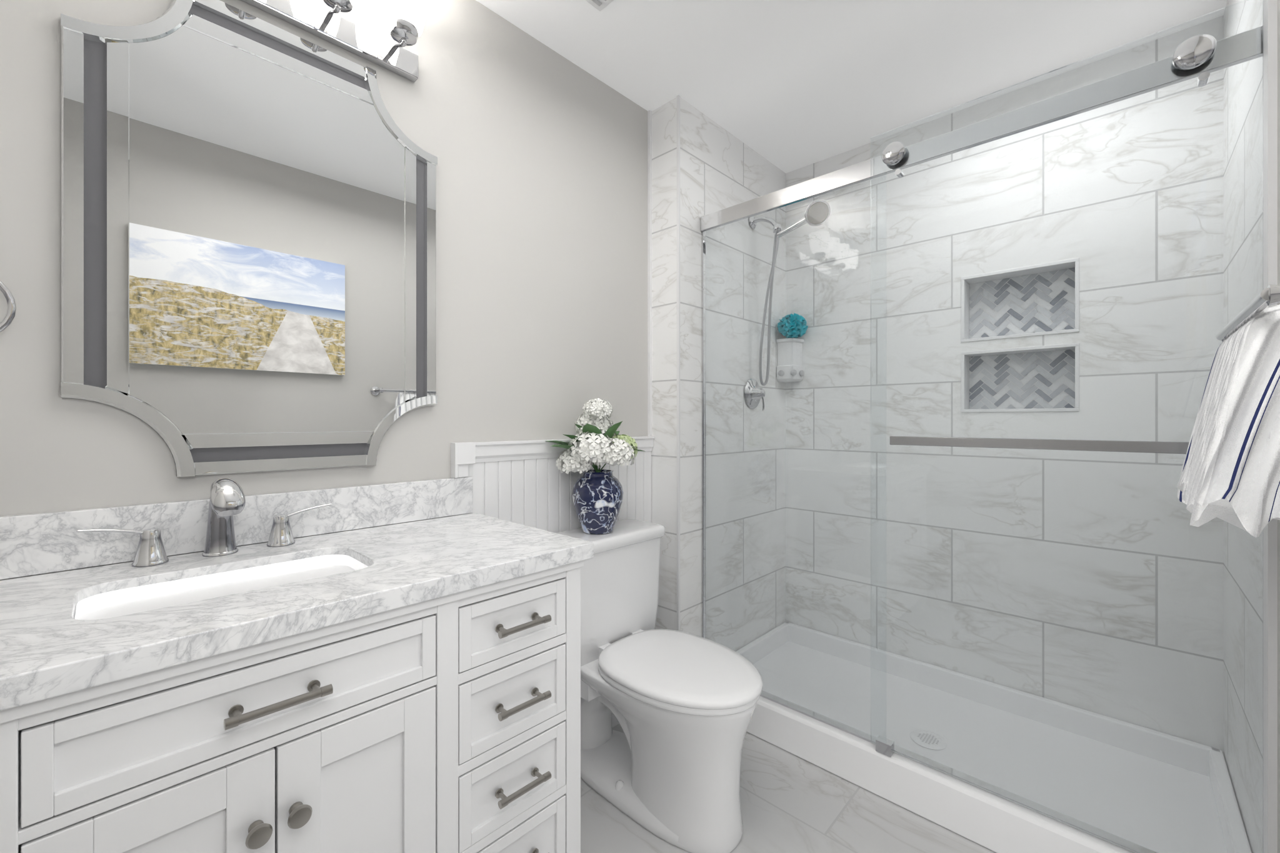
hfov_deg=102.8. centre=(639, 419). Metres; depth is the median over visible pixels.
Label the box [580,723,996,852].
floor
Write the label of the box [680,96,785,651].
wall
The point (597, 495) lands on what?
vase
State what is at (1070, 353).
mosaic
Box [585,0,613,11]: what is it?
ceiling vent
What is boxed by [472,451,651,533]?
boards
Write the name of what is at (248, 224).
vanity mirror
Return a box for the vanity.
[0,476,593,852]
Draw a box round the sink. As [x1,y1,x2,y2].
[75,554,368,619]
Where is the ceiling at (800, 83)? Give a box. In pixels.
[475,0,1226,173]
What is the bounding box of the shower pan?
[735,621,1251,852]
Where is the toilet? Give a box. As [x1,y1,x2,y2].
[556,519,763,852]
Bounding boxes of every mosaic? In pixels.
[969,267,1074,338]
[969,349,1074,409]
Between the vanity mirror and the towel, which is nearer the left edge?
the vanity mirror
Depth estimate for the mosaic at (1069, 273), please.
2.03 m
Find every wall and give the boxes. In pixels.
[0,0,647,580]
[651,97,676,630]
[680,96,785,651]
[785,15,1223,754]
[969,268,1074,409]
[1223,0,1262,852]
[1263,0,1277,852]
[1277,0,1279,852]
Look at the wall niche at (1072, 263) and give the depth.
1.99 m
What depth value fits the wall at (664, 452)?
2.06 m
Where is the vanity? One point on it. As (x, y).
(414, 687)
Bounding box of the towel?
[1176,284,1279,537]
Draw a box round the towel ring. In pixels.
[0,280,16,332]
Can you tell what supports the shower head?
attached to the wall at (745, 446)
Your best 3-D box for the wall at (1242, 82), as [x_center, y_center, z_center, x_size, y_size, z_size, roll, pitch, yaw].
[1.568,-0.053,1.327,0.001,2.440,0.775,0,0,44]
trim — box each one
[450,436,654,727]
[647,110,651,436]
[676,95,679,631]
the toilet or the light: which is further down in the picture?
the toilet
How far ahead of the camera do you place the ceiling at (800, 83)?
1.76 m
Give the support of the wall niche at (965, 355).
attached to the wall at (1082, 579)
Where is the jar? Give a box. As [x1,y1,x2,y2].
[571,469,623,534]
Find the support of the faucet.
on the countertop
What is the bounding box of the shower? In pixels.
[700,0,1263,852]
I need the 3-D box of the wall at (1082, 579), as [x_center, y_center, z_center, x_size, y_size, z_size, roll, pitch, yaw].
[1.294,-0.053,2.124,1.495,2.440,0.001,0,0,44]
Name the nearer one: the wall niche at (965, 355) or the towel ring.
the towel ring
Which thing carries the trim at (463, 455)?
attached to the wall
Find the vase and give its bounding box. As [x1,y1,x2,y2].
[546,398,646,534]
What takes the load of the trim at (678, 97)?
attached to the wall at (664, 452)
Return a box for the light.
[240,0,426,82]
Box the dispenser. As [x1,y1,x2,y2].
[776,313,808,382]
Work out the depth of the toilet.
1.49 m
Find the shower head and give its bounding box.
[744,199,830,410]
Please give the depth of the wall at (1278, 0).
1.02 m
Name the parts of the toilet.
tank, bowl, seat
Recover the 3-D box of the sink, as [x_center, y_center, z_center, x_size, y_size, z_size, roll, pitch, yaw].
[-0.713,0.373,0.912,0.228,0.160,0.395,0,0,44]
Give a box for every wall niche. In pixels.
[961,258,1079,342]
[961,343,1079,412]
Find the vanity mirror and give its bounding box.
[60,0,437,476]
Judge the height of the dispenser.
0.333 m
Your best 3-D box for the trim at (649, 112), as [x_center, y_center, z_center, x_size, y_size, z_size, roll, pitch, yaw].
[0.040,-0.603,2.107,0.012,1.340,0.012,0,0,44]
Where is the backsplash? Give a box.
[0,476,472,579]
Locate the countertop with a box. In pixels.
[0,513,593,711]
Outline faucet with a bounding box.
[76,478,331,567]

